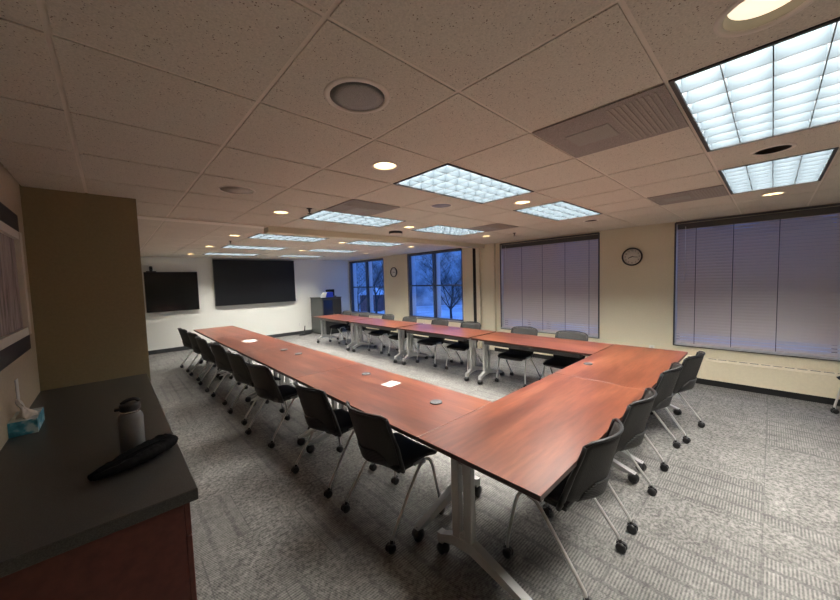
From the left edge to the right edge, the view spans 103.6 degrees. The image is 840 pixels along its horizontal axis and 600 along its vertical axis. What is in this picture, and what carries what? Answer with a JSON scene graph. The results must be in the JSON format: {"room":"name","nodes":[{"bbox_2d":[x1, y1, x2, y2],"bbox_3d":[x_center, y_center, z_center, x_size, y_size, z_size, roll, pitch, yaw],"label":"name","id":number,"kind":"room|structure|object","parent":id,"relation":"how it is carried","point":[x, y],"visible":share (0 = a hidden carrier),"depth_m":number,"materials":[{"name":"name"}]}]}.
{"room":"conference room","nodes":[
{"label":"conference room","id":0,"kind":"room"},
{"bbox_2d":[0,162,39,450],"bbox_3d":[-3.019,0.304,2.457,0.200,2.700,14.100,-5,5,-43],"label":"wall","id":1,"kind":"structure","parent":0,"point":[24,368],"depth_m":2.15,"materials":[{"name":"beige paint"}]},
{"bbox_2d":[0,202,31,370],"bbox_3d":[-2.026,-0.093,1.538,0.039,0.885,1.820,-5,5,-43],"label":"framed picture","id":2,"kind":"object","parent":1,"relation":"attached to","point":[15,321],"visible":1,"depth_m":1.97,"materials":[{"name":"black wood"}]},
{"bbox_2d":[14,378,19,399],"bbox_3d":[-2.396,0.541,1.966,0.006,0.140,0.070,-5,5,-43],"label":"wall switch plate","id":3,"kind":"object","parent":1,"relation":"attached to","point":[16,380],"visible":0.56,"depth_m":1.95,"materials":[{"name":"white plastic"}]},
{"bbox_2d":[19,184,150,390],"bbox_3d":[-2.973,0.352,3.045,0.662,2.530,0.750,-5,5,-43],"label":"wall","id":4,"kind":"structure","parent":0,"point":[83,249],"depth_m":2.72,"materials":[{"name":"brown paint"}]},
{"bbox_2d":[141,257,350,350],"bbox_3d":[-5.262,-0.099,10.152,7.490,2.700,0.200,-5,5,-43],"label":"wall","id":5,"kind":"structure","parent":0,"point":[313,278],"depth_m":9.90,"materials":[{"name":"grey paint"}]},
{"bbox_2d":[143,272,199,312],"bbox_3d":[-6.537,-0.224,8.732,1.130,1.030,0.116,-5,5,-43],"label":"television","id":6,"kind":"object","parent":5,"relation":"attached to","point":[164,291],"visible":1,"depth_m":8.66,"materials":[{"name":"black"}]},
{"bbox_2d":[148,325,348,354],"bbox_3d":[-4.789,1.166,10.491,6.000,0.105,0.015,-5,5,-43],"label":"baseboard","id":7,"kind":"structure","parent":5,"relation":"attached to","point":[159,351],"depth_m":9.00,"materials":[{"name":"rubber"}]},
{"bbox_2d":[212,259,295,305],"bbox_3d":[-5.005,-0.555,10.151,2.300,1.325,0.130,-5,5,-43],"label":"wall display","id":8,"kind":"object","parent":5,"relation":"attached to","point":[236,282],"visible":1,"depth_m":10.01,"materials":[{"name":"black"}]},
{"bbox_2d":[0,0,839,260],"bbox_3d":[-0.472,-1.201,4.940,7.490,0.240,14.300,-5,5,-43],"label":"ceiling","id":9,"kind":"structure","parent":0,"point":[163,105],"depth_m":1.51,"materials":[{"name":"tile"}]},
{"bbox_2d":[137,214,267,228],"bbox_3d":[-2.865,-0.947,3.831,2.060,0.044,0.190,-5,5,-43],"label":"trim","id":10,"kind":"structure","parent":9,"relation":"attached to","point":[148,217],"depth_m":3.97,"materials":[{"name":"beige metal"}]},
{"bbox_2d":[203,253,260,255],"bbox_3d":[-4.780,-1.212,8.430,1.207,0.102,0.598,-5,5,-43],"label":"ceiling light","id":11,"kind":"object","parent":9,"relation":"attached to","point":[234,254],"visible":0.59,"depth_m":8.49,"materials":[{"name":"grey"}]},
{"bbox_2d":[218,185,255,194],"bbox_3d":[-1.520,-0.911,2.748,0.276,0.005,0.276,-5,5,-43],"label":"ceiling speaker","id":12,"kind":"object","parent":9,"relation":"attached to","point":[239,190],"visible":1,"depth_m":2.74,"materials":[{"name":"beige"}]},
{"bbox_2d":[221,245,286,249],"bbox_3d":[-3.528,-1.169,7.098,1.207,0.102,0.598,-5,5,-43],"label":"ceiling light","id":13,"kind":"object","parent":9,"relation":"attached to","point":[226,246],"visible":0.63,"depth_m":7.13,"materials":[{"name":"grey"}]},
{"bbox_2d":[272,211,289,214],"bbox_3d":[-1.537,-1.009,3.650,0.194,0.090,0.194,-5,5,-43],"label":"recessed light","id":14,"kind":"object","parent":9,"relation":"in","point":[274,212],"visible":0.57,"depth_m":3.71,"materials":[{"name":"beige"}]},
{"bbox_2d":[248,234,329,241],"bbox_3d":[-2.275,-1.125,5.766,1.207,0.102,0.598,-5,5,-43],"label":"ceiling light","id":15,"kind":"object","parent":9,"relation":"attached to","point":[257,236],"visible":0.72,"depth_m":5.79,"materials":[{"name":"grey"}]},
{"bbox_2d":[278,255,323,257],"bbox_3d":[-3.449,-1.329,9.678,1.207,0.102,0.598,-5,5,-43],"label":"ceiling light","id":16,"kind":"object","parent":9,"relation":"attached to","point":[282,255],"visible":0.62,"depth_m":9.72,"materials":[{"name":"grey"}]},
{"bbox_2d":[308,249,356,252],"bbox_3d":[-2.196,-1.286,8.346,1.207,0.102,0.598,-5,5,-43],"label":"ceiling light","id":17,"kind":"object","parent":9,"relation":"attached to","point":[313,250],"visible":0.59,"depth_m":8.33,"materials":[{"name":"grey"}]},
{"bbox_2d":[300,210,404,226],"bbox_3d":[-0.830,-1.075,4.229,1.207,0.102,0.598,-5,5,-43],"label":"ceiling light","id":18,"kind":"object","parent":9,"relation":"attached to","point":[327,216],"visible":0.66,"depth_m":4.22,"materials":[{"name":"grey plastic"}]},
{"bbox_2d":[324,77,389,113],"bbox_3d":[-0.268,-0.868,1.416,0.280,0.005,0.280,-5,5,-43],"label":"ceiling speaker","id":19,"kind":"object","parent":9,"relation":"attached to","point":[356,95],"visible":1,"depth_m":1.40,"materials":[{"name":"beige metal"}]},
{"bbox_2d":[330,82,383,110],"bbox_3d":[-0.268,-0.867,1.416,0.230,0.003,0.230,-5,5,-43],"label":"grille","id":20,"kind":"object","parent":19,"relation":"attached to","point":[345,96],"depth_m":1.41,"materials":[{"name":"grey metal"}]},
{"bbox_2d":[324,199,399,215],"bbox_3d":[-0.632,-0.988,3.580,0.594,0.008,0.594,-5,5,-43],"label":"ceiling vent","id":21,"kind":"object","parent":9,"relation":"in","point":[356,207],"visible":1,"depth_m":3.54,"materials":[{"name":"grey metal"}]},
{"bbox_2d":[344,240,402,246],"bbox_3d":[-0.944,-1.242,7.014,1.207,0.102,0.598,-5,5,-43],"label":"ceiling light","id":22,"kind":"object","parent":9,"relation":"attached to","point":[359,242],"visible":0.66,"depth_m":7.05,"materials":[{"name":"grey"}]},
{"bbox_2d":[371,161,398,170],"bbox_3d":[-0.243,-0.964,2.274,0.194,0.090,0.194,-5,5,-43],"label":"recessed light","id":23,"kind":"object","parent":9,"relation":"in","point":[380,165],"visible":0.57,"depth_m":2.33,"materials":[{"name":"beige"}]},
{"bbox_2d":[389,231,401,235],"bbox_3d":[-0.395,-1.079,5.360,0.220,0.058,0.220,-5,5,-43],"label":"dome","id":24,"kind":"object","parent":9,"relation":"attached to","point":[395,233],"visible":1,"depth_m":5.28,"materials":[{"name":"black"}]},
{"bbox_2d":[430,203,451,207],"bbox_3d":[0.229,-1.014,3.553,0.240,0.006,0.240,-5,5,-43],"label":"ceiling speaker","id":25,"kind":"object","parent":9,"relation":"attached to","point":[437,205],"visible":1,"depth_m":3.54,"materials":[{"name":"beige"}]},
{"bbox_2d":[432,204,450,207],"bbox_3d":[0.229,-1.014,3.553,0.210,0.002,0.210,-5,5,-43],"label":"grille","id":26,"kind":"object","parent":25,"relation":"attached to","point":[433,205],"depth_m":3.56,"materials":[{"name":"grey"}]},
{"bbox_2d":[411,225,484,235],"bbox_3d":[0.502,-1.192,5.477,1.207,0.102,0.598,-5,5,-43],"label":"ceiling light","id":27,"kind":"object","parent":9,"relation":"attached to","point":[439,229],"visible":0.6,"depth_m":5.48,"materials":[{"name":"grey plastic"}]},
{"bbox_2d":[393,163,533,203],"bbox_3d":[0.423,-1.032,2.897,1.207,0.102,0.598,-5,5,-43],"label":"ceiling light","id":28,"kind":"object","parent":9,"relation":"attached to","point":[447,179],"visible":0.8,"depth_m":2.87,"materials":[{"name":"grey plastic"}]},
{"bbox_2d":[466,223,516,231],"bbox_3d":[1.143,-1.144,5.245,0.594,0.008,0.594,-5,5,-43],"label":"ceiling vent","id":29,"kind":"object","parent":9,"relation":"in","point":[492,227],"visible":1,"depth_m":5.21,"materials":[{"name":"grey metal"}]},
{"bbox_2d":[513,200,531,204],"bbox_3d":[1.089,-1.081,3.522,0.194,0.090,0.194,-5,5,-43],"label":"recessed light","id":30,"kind":"object","parent":9,"relation":"in","point":[522,202],"visible":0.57,"depth_m":3.58,"materials":[{"name":"beige"}]},
{"bbox_2d":[513,201,601,220],"bbox_3d":[1.754,-1.149,4.146,1.207,0.102,0.598,-5,5,-43],"label":"ceiling light","id":31,"kind":"object","parent":9,"relation":"attached to","point":[561,210],"visible":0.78,"depth_m":4.13,"materials":[{"name":"grey plastic"}]},
{"bbox_2d":[532,84,688,157],"bbox_3d":[1.038,-0.930,1.805,0.594,0.008,0.594,-5,5,-43],"label":"ceiling vent","id":32,"kind":"object","parent":9,"relation":"in","point":[651,112],"visible":1,"depth_m":1.74,"materials":[{"name":"grey metal"}]},
{"bbox_2d":[647,185,728,205],"bbox_3d":[2.813,-1.086,3.469,0.594,0.008,0.594,-5,5,-43],"label":"ceiling vent","id":33,"kind":"object","parent":9,"relation":"in","point":[715,191],"visible":1,"depth_m":3.43,"materials":[{"name":"grey metal"}]},
{"bbox_2d":[668,17,839,151],"bbox_3d":[1.675,-0.988,1.565,1.207,0.102,0.598,-5,5,-43],"label":"ceiling light","id":34,"kind":"object","parent":9,"relation":"attached to","point":[791,83],"visible":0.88,"depth_m":1.51,"materials":[{"name":"grey plastic"}]},
{"bbox_2d":[713,0,815,37],"bbox_3d":[1.047,-0.897,0.997,0.244,0.035,0.244,-5,5,-43],"label":"recessed light","id":35,"kind":"object","parent":9,"relation":"in","point":[741,16],"visible":0.99,"depth_m":1.05,"materials":[{"name":"beige"}]},
{"bbox_2d":[760,191,785,196],"bbox_3d":[3.717,-1.159,3.480,0.194,0.090,0.194,-5,5,-43],"label":"recessed light","id":36,"kind":"object","parent":9,"relation":"in","point":[783,192],"visible":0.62,"depth_m":3.52,"materials":[{"name":"beige"}]},
{"bbox_2d":[750,143,796,155],"bbox_3d":[2.341,-1.043,2.190,0.214,0.100,0.214,-5,5,-43],"label":"recessed can","id":37,"kind":"object","parent":9,"relation":"attached to","point":[761,152],"visible":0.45,"depth_m":2.23,"materials":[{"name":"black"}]},
{"bbox_2d":[718,146,838,193],"bbox_3d":[3.007,-1.105,2.814,1.207,0.102,0.598,-5,5,-43],"label":"ceiling light","id":38,"kind":"object","parent":9,"relation":"attached to","point":[812,166],"visible":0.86,"depth_m":2.76,"materials":[{"name":"grey plastic"}]},
{"bbox_2d":[466,243,496,349],"bbox_3d":[1.477,-0.073,7.992,0.130,2.502,0.780,-5,5,-43],"label":"wall","id":39,"kind":"structure","parent":0,"point":[485,257],"depth_m":7.90,"materials":[{"name":"beige paint"}]},
{"bbox_2d":[264,226,484,248],"bbox_3d":[-0.301,-1.137,6.236,4.980,0.115,0.190,-5,5,-43],"label":"trim","id":40,"kind":"structure","parent":39,"relation":"attached to","point":[275,230],"depth_m":5.49,"materials":[{"name":"beige paint"}]},
{"bbox_2d":[473,248,476,347],"bbox_3d":[1.387,-0.077,8.099,0.115,2.502,0.100,-5,5,-43],"label":"trim","id":41,"kind":"structure","parent":39,"relation":"attached to","point":[474,251],"depth_m":8.05,"materials":[{"name":"black"}]},
{"bbox_2d":[149,327,839,599],"bbox_3d":[-0.427,1.468,5.070,7.590,0.100,14.300,-5,5,-43],"label":"floor","id":42,"kind":"structure","parent":0,"point":[748,508],"depth_m":2.43,"materials":[{"name":"grey carpet"}]},
{"bbox_2d":[0,502,196,599],"bbox_3d":[-1.497,1.219,1.546,0.652,0.894,1.193,-5,5,-43],"label":"base cabinet","id":43,"kind":"object","parent":42,"relation":"on","point":[152,558],"visible":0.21,"depth_m":1.16,"materials":[{"name":"brown wood"}]},
{"bbox_2d":[0,373,198,577],"bbox_3d":[-1.899,0.737,1.919,0.640,0.045,2.378,-5,5,-43],"label":"countertop","id":44,"kind":"structure","parent":43,"relation":"on","point":[50,507],"depth_m":1.35,"materials":[{"name":"grey laminate"}]},
{"bbox_2d":[7,399,44,437],"bbox_3d":[-2.222,0.637,1.865,0.104,0.180,0.240,-5,5,-43],"label":"tissue box","id":45,"kind":"object","parent":44,"relation":"on","point":[25,421],"visible":1,"depth_m":1.81,"materials":[{"name":"teal cardboard"}]},
{"bbox_2d":[114,397,145,453],"bbox_3d":[-1.366,0.589,1.562,0.093,0.259,0.095,-1,4,4],"label":"water bottle","id":46,"kind":"object","parent":44,"relation":"on","point":[131,429],"visible":0.94,"depth_m":1.53,"materials":[{"name":"silver metal"}]},
{"bbox_2d":[87,433,177,480],"bbox_3d":[-1.240,0.685,1.459,0.128,0.063,0.349,-1,4,8],"label":"pouch","id":47,"kind":"object","parent":44,"relation":"on","point":[149,449],"visible":1,"depth_m":1.43,"materials":[{"name":"fabric"}]},
{"bbox_2d":[177,328,215,371],"bbox_3d":[-4.718,0.995,6.949,0.584,0.875,0.573,2,5,44],"label":"office chair","id":48,"kind":"object","parent":42,"relation":"on","point":[183,333],"visible":0.66,"depth_m":6.73,"materials":[{"name":"black plastic"}]},
{"bbox_2d":[187,331,220,380],"bbox_3d":[-4.087,1.015,6.322,0.584,0.875,0.573,2,5,44],"label":"office chair","id":49,"kind":"object","parent":42,"relation":"on","point":[195,347],"visible":0.54,"depth_m":6.09,"materials":[{"name":"black plastic"}]},
{"bbox_2d":[195,336,240,391],"bbox_3d":[-3.492,1.036,5.675,0.573,0.875,0.584,-5,5,-43],"label":"office chair","id":50,"kind":"object","parent":42,"relation":"on","point":[206,352],"visible":0.69,"depth_m":5.45,"materials":[{"name":"black plastic"}]},
{"bbox_2d":[194,326,255,377],"bbox_3d":[-4.103,1.033,6.952,0.780,0.758,1.826,-5,5,-43],"label":"folding table","id":51,"kind":"object","parent":42,"relation":"on","point":[226,331],"visible":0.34,"depth_m":6.80,"materials":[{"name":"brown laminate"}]},
{"bbox_2d":[209,342,247,404],"bbox_3d":[-2.870,1.055,5.064,0.584,0.875,0.573,2,5,43],"label":"office chair","id":52,"kind":"object","parent":42,"relation":"on","point":[221,358],"visible":0.66,"depth_m":4.83,"materials":[{"name":"black plastic"}]},
{"bbox_2d":[212,333,293,401],"bbox_3d":[-2.850,1.077,5.620,0.780,0.758,1.826,-5,5,-43],"label":"folding table","id":53,"kind":"object","parent":42,"relation":"on","point":[235,343],"visible":0.44,"depth_m":5.40,"materials":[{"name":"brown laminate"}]},
{"bbox_2d":[226,350,284,424],"bbox_3d":[-2.216,1.077,4.376,0.584,0.875,0.573,2,5,44],"label":"office chair","id":54,"kind":"object","parent":42,"relation":"on","point":[241,373],"visible":0.77,"depth_m":4.15,"materials":[{"name":"black plastic"}]},
{"bbox_2d":[245,361,310,448],"bbox_3d":[-1.642,1.096,3.773,0.584,0.875,0.573,1,4,39],"label":"office chair","id":55,"kind":"object","parent":42,"relation":"on","point":[265,385],"visible":0.84,"depth_m":3.56,"materials":[{"name":"black plastic"}]},
{"bbox_2d":[242,344,358,445],"bbox_3d":[-1.598,1.120,4.288,0.780,0.758,1.826,-5,5,-43],"label":"folding table","id":56,"kind":"object","parent":42,"relation":"on","point":[286,363],"visible":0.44,"depth_m":4.07,"materials":[{"name":"brown wood"}]},
{"bbox_2d":[310,296,341,334],"bbox_3d":[-3.183,0.510,11.241,0.715,1.225,0.882,-5,5,-43],"label":"media cabinet","id":57,"kind":"object","parent":42,"relation":"on","point":[326,305],"visible":0.69,"depth_m":10.95,"materials":[{"name":"grey laminate"}]},
{"bbox_2d":[291,380,376,498],"bbox_3d":[-0.802,1.121,2.953,0.584,0.875,0.573,1,5,42],"label":"office chair","id":58,"kind":"object","parent":42,"relation":"on","point":[319,414],"visible":0.93,"depth_m":2.74,"materials":[{"name":"black plastic"}]},
{"bbox_2d":[329,311,351,343],"bbox_3d":[-2.243,0.763,9.505,0.573,0.875,0.584,-5,5,-43],"label":"office chair","id":59,"kind":"object","parent":42,"relation":"on","point":[340,325],"visible":0.75,"depth_m":9.42,"materials":[{"name":"black plastic"}]},
{"bbox_2d":[313,314,370,350],"bbox_3d":[-2.120,0.847,9.007,0.780,0.758,1.826,-5,5,-43],"label":"folding table","id":60,"kind":"object","parent":42,"relation":"on","point":[337,318],"visible":0.77,"depth_m":8.77,"materials":[{"name":"brown wood"}]},
{"bbox_2d":[319,318,349,323],"bbox_3d":[-2.308,0.549,8.820,0.090,0.070,1.466,-5,5,-43],"label":"cable tray","id":61,"kind":"object","parent":60,"relation":"on","point":[322,320],"depth_m":8.67,"materials":[{"name":"grey plastic"}]},
{"bbox_2d":[345,312,372,347],"bbox_3d":[-1.639,0.782,8.892,0.573,0.875,0.584,-5,5,-43],"label":"office chair","id":62,"kind":"object","parent":42,"relation":"on","point":[361,314],"visible":0.38,"depth_m":8.91,"materials":[{"name":"black plastic"}]},
{"bbox_2d":[349,324,396,334],"bbox_3d":[-1.663,0.869,11.406,0.158,0.396,2.850,-5,5,-43],"label":"cover","id":63,"kind":"object","parent":42,"relation":"on","point":[367,328],"visible":0.04,"depth_m":11.23,"materials":[{"name":"beige metal"}]},
{"bbox_2d":[367,314,398,353],"bbox_3d":[-0.907,0.809,8.099,0.573,0.875,0.584,-5,5,-43],"label":"office chair","id":64,"kind":"object","parent":42,"relation":"on","point":[379,332],"visible":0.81,"depth_m":8.05,"materials":[{"name":"black plastic"}]},
{"bbox_2d":[348,318,422,362],"bbox_3d":[-0.835,0.891,7.640,0.780,0.758,1.826,-5,5,-43],"label":"folding table","id":65,"kind":"object","parent":42,"relation":"on","point":[392,325],"visible":0.84,"depth_m":7.38,"materials":[{"name":"brown wood"}]},
{"bbox_2d":[355,323,396,330],"bbox_3d":[-1.023,0.594,7.454,0.090,0.070,1.466,-5,5,-43],"label":"cable tray","id":66,"kind":"object","parent":65,"relation":"on","point":[357,325],"depth_m":7.25,"materials":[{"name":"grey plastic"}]},
{"bbox_2d":[294,363,491,542],"bbox_3d":[-0.345,1.164,2.956,0.780,0.758,1.826,-5,5,-43],"label":"folding table","id":67,"kind":"object","parent":42,"relation":"on","point":[406,405],"visible":0.66,"depth_m":2.64,"materials":[{"name":"brown wood"}]},
{"bbox_2d":[381,381,399,386],"bbox_3d":[-0.268,0.774,3.050,0.120,0.002,0.150,1,5,40],"label":"paper","id":68,"kind":"object","parent":67,"relation":"on","point":[390,383],"visible":1,"depth_m":3.05,"materials":[{"name":"grey paper"}]},
{"bbox_2d":[430,399,441,404],"bbox_3d":[0.124,0.788,2.557,0.096,0.011,0.096,-5,5,-43],"label":"puck","id":69,"kind":"object","parent":67,"relation":"on","point":[435,401],"visible":1,"depth_m":2.54,"materials":[{"name":"grey plastic"}]},
{"bbox_2d":[341,401,444,554],"bbox_3d":[-0.228,1.137,2.401,0.573,0.875,0.584,-5,5,-44],"label":"office chair","id":70,"kind":"object","parent":42,"relation":"on","point":[377,443],"visible":0.91,"depth_m":2.20,"materials":[{"name":"black plastic"}]},
{"bbox_2d":[387,316,420,357],"bbox_3d":[-0.354,0.831,7.466,0.573,0.875,0.584,-5,5,-43],"label":"office chair","id":71,"kind":"object","parent":42,"relation":"on","point":[407,318],"visible":0.43,"depth_m":7.49,"materials":[{"name":"black plastic"}]},
{"bbox_2d":[396,330,457,343],"bbox_3d":[0.265,0.936,9.356,0.158,0.396,2.780,-5,5,-43],"label":"cover","id":72,"kind":"object","parent":42,"relation":"on","point":[449,341],"visible":0.02,"depth_m":9.37,"materials":[{"name":"beige metal"}]},
{"bbox_2d":[416,319,452,366],"bbox_3d":[0.297,0.852,6.789,0.573,0.875,0.584,-5,5,-43],"label":"office chair","id":73,"kind":"object","parent":42,"relation":"on","point":[431,341],"visible":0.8,"depth_m":6.75,"materials":[{"name":"black plastic"}]},
{"bbox_2d":[397,324,495,380],"bbox_3d":[0.450,0.936,6.274,0.780,0.758,1.826,-5,5,-43],"label":"folding table","id":74,"kind":"object","parent":42,"relation":"on","point":[439,331],"visible":0.84,"depth_m":6.00,"materials":[{"name":"brown wood"}]},
{"bbox_2d":[406,331,466,340],"bbox_3d":[0.262,0.638,6.088,0.090,0.070,1.466,-5,5,-43],"label":"cable tray","id":75,"kind":"object","parent":74,"relation":"on","point":[411,332],"depth_m":5.89,"materials":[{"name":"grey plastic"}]},
{"bbox_2d":[445,321,482,371],"bbox_3d":[0.853,0.870,6.227,0.573,0.875,0.584,-5,5,-43],"label":"office chair","id":76,"kind":"object","parent":42,"relation":"on","point":[461,345],"visible":0.61,"depth_m":6.24,"materials":[{"name":"black plastic"}]},
{"bbox_2d":[495,326,541,386],"bbox_3d":[1.612,0.898,5.390,0.573,0.875,0.584,-5,5,-43],"label":"office chair","id":77,"kind":"object","parent":42,"relation":"on","point":[512,354],"visible":0.67,"depth_m":5.37,"materials":[{"name":"black plastic"}]},
{"bbox_2d":[418,373,643,599],"bbox_3d":[0.932,1.161,2.363,1.826,0.758,0.780,-5,5,-43],"label":"folding table","id":78,"kind":"object","parent":42,"relation":"on","point":[529,439],"visible":1,"depth_m":1.97,"materials":[{"name":"red wood"}]},
{"bbox_2d":[471,332,613,384],"bbox_3d":[1.735,0.981,4.908,0.780,0.758,1.826,-5,5,-43],"label":"folding table","id":79,"kind":"object","parent":42,"relation":"on","point":[541,344],"visible":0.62,"depth_m":4.79,"materials":[{"name":"brown wood"}]},
{"bbox_2d":[484,341,582,357],"bbox_3d":[1.547,0.683,4.721,0.090,0.070,1.466,-5,5,-43],"label":"cable tray","id":80,"kind":"object","parent":79,"relation":"on","point":[522,342],"depth_m":4.55,"materials":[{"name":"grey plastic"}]},
{"bbox_2d":[502,418,627,599],"bbox_3d":[0.891,1.128,1.990,0.584,0.875,0.573,-5,5,-43],"label":"office chair","id":81,"kind":"object","parent":42,"relation":"on","point":[589,479],"visible":0.85,"depth_m":1.78,"materials":[{"name":"black plastic"}]},
{"bbox_2d":[542,330,587,377],"bbox_3d":[2.140,0.916,4.830,0.573,0.875,0.584,-5,5,-43],"label":"office chair","id":82,"kind":"object","parent":42,"relation":"on","point":[558,361],"visible":0.32,"depth_m":4.86,"materials":[{"name":"black plastic"}]},
{"bbox_2d":[494,346,699,383],"bbox_3d":[3.041,1.032,6.405,0.158,0.396,3.685,-5,5,-43],"label":"cover","id":83,"kind":"object","parent":42,"relation":"on","point":[497,348],"visible":0.02,"depth_m":6.84,"materials":[{"name":"beige metal"}]},
{"bbox_2d":[555,344,687,470],"bbox_3d":[2.263,1.044,3.611,1.826,0.758,0.780,-5,5,-43],"label":"folding table","id":84,"kind":"object","parent":42,"relation":"on","point":[637,367],"visible":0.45,"depth_m":3.40,"materials":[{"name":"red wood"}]},
{"bbox_2d":[607,387,656,534],"bbox_3d":[1.439,1.080,2.500,0.584,0.875,0.573,-5,5,-43],"label":"office chair","id":85,"kind":"object","parent":42,"relation":"on","point":[635,417],"visible":0.41,"depth_m":2.26,"materials":[{"name":"black plastic"}]},
{"bbox_2d":[644,362,682,471],"bbox_3d":[2.149,1.017,3.173,0.584,0.875,0.573,-5,5,-43],"label":"office chair","id":86,"kind":"object","parent":42,"relation":"on","point":[666,382],"visible":0.59,"depth_m":2.93,"materials":[{"name":"black plastic"}]},
{"bbox_2d":[650,351,705,443],"bbox_3d":[2.737,0.972,3.614,0.584,0.875,0.573,-4,4,-37],"label":"office chair","id":87,"kind":"object","parent":42,"relation":"on","point":[687,377],"visible":0.54,"depth_m":3.38,"materials":[{"name":"black plastic"}]},
{"bbox_2d":[700,357,839,405],"bbox_3d":[5.557,1.119,3.728,0.158,0.396,3.665,-5,5,-43],"label":"baseboard heater","id":88,"kind":"object","parent":42,"relation":"on","point":[812,385],"visible":0.99,"depth_m":4.46,"materials":[{"name":"beige metal"}]},
{"bbox_2d":[830,376,839,413],"bbox_3d":[5.020,0.908,3.526,0.573,0.875,0.584,-1,4,17],"label":"office chair","id":89,"kind":"object","parent":42,"relation":"on","point":[833,409],"visible":1,"depth_m":3.85,"materials":[{"name":"black plastic"}]},
{"bbox_2d":[348,202,839,371],"bbox_3d":[2.154,-0.159,7.445,0.120,2.700,13.900,-5,5,-43],"label":"wall","id":90,"kind":"structure","parent":0,"point":[636,301],"depth_m":5.71,"materials":[{"name":"beige paint"}]},
{"bbox_2d":[350,259,383,315],"bbox_3d":[-1.820,-0.441,11.731,0.280,1.880,2.140,-5,5,-43],"label":"window","id":91,"kind":"structure","parent":90,"relation":"in","point":[369,287],"depth_m":11.77,"materials":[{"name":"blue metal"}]},
{"bbox_2d":[390,267,396,276],"bbox_3d":[-0.834,-0.879,10.447,0.039,0.310,0.310,-5,5,-43],"label":"wall clock","id":92,"kind":"object","parent":90,"relation":"attached to","point":[393,271],"visible":1,"depth_m":10.46,"materials":[{"name":"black plastic"}]},
{"bbox_2d":[349,248,463,322],"bbox_3d":[-0.766,-0.417,10.443,0.014,1.955,5.430,-5,5,-43],"label":"trim","id":93,"kind":"structure","parent":90,"relation":"attached to","point":[456,248],"depth_m":9.94,"materials":[{"name":"brown metal"}]},
{"bbox_2d":[408,249,462,321],"bbox_3d":[0.450,-0.392,9.315,0.280,1.880,2.150,-5,5,-43],"label":"window","id":94,"kind":"structure","parent":90,"relation":"in","point":[436,285],"depth_m":9.34,"materials":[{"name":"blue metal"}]},
{"bbox_2d":[499,232,599,338],"bbox_3d":[2.588,-0.285,6.874,0.021,1.965,2.124,-5,5,-43],"label":"trim","id":95,"kind":"structure","parent":90,"relation":"attached to","point":[598,233],"depth_m":6.28,"materials":[{"name":"brown metal"}]},
{"bbox_2d":[501,247,597,337],"bbox_3d":[2.662,-0.284,6.943,0.250,1.920,2.080,-5,5,-43],"label":"window","id":96,"kind":"structure","parent":90,"relation":"in","point":[546,247],"depth_m":6.93,"materials":[{"name":"brown metal"}]},
{"bbox_2d":[502,234,597,335],"bbox_3d":[2.627,-0.292,6.910,0.066,1.894,2.056,-5,5,-43],"label":"window blind","id":97,"kind":"object","parent":96,"relation":"attached to","point":[526,297],"visible":0.88,"depth_m":6.79,"materials":[{"name":"grey fabric"}]},
{"bbox_2d":[622,248,642,265],"bbox_3d":[3.644,-0.744,5.682,0.039,0.310,0.310,-5,5,-43],"label":"wall clock","id":98,"kind":"object","parent":90,"relation":"attached to","point":[630,256],"visible":1,"depth_m":5.68,"materials":[{"name":"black plastic"}]},
{"bbox_2d":[673,203,839,361],"bbox_3d":[5.199,-0.210,4.096,0.021,1.965,3.299,-5,5,-43],"label":"trim","id":99,"kind":"structure","parent":90,"relation":"attached to","point":[835,204],"depth_m":4.82,"materials":[{"name":"brown metal"}]},
{"bbox_2d":[674,218,839,360],"bbox_3d":[5.272,-0.209,4.165,0.250,1.920,3.255,-5,5,-43],"label":"window","id":100,"kind":"structure","parent":90,"relation":"in","point":[675,343],"depth_m":4.59,"materials":[{"name":"brown metal"}]},
{"bbox_2d":[676,206,839,357],"bbox_3d":[5.237,-0.217,4.132,0.066,1.894,3.231,-5,5,-43],"label":"window blind","id":101,"kind":"object","parent":100,"relation":"attached to","point":[723,302],"visible":1,"depth_m":4.61,"materials":[{"name":"grey fabric"}]},
{"label":"outside","id":102,"kind":"structure","parent":0,"visible":0},
{"bbox_2d":[359,305,839,351],"bbox_3d":[14.817,-0.861,55.099,83.100,0.100,120.000,-5,5,-43],"label":"ground","id":103,"kind":"structure","parent":102,"point":[428,311],"depth_m":27.45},
{"bbox_2d":[356,264,382,310],"bbox_3d":[-3.763,-0.693,17.765,4.979,5.298,2.972,-3,4,-18],"label":"bare tree","id":104,"kind":"object","parent":103,"relation":"on","point":[359,280],"visible":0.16,"depth_m":17.92,"materials":[{"name":"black plant"}]},
{"bbox_2d":[357,261,383,312],"bbox_3d":[-2.505,-1.356,21.763,3.551,6.040,5.290,-2,4,2],"label":"bare tree","id":105,"kind":"object","parent":103,"relation":"on","point":[374,290],"visible":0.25,"depth_m":21.48,"materials":[{"name":"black plant"}]},
{"bbox_2d":[358,288,384,311],"bbox_3d":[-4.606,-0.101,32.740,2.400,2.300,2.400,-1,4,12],"label":"house","id":106,"kind":"structure","parent":103,"relation":"on","point":[363,306],"depth_m":31.90,"materials":[{"name":"blue"}]},
{"bbox_2d":[415,252,461,318],"bbox_3d":[1.737,-1.067,17.662,4.712,5.716,3.648,-4,4,-37],"label":"bare tree","id":107,"kind":"object","parent":103,"relation":"on","point":[452,289],"visible":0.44,"depth_m":17.70,"materials":[{"name":"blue plant"}]},
{"bbox_2d":[515,251,554,326],"bbox_3d":[6.733,-1.593,19.349,4.938,6.251,3.681,-4,4,-33],"label":"bare tree","id":108,"kind":"object","parent":103,"relation":"on","point":[551,251],"visible":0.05,"depth_m":18.89,"materials":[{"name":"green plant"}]},
{"bbox_2d":[356,216,835,308],"bbox_3d":[8.633,-3.236,34.431,47.180,7.644,14.918,-1,4,10],"label":"thicket","id":109,"kind":"object","parent":103,"relation":"on","point":[424,297],"visible":0.03,"depth_m":36.69,"materials":[{"name":"plant"}]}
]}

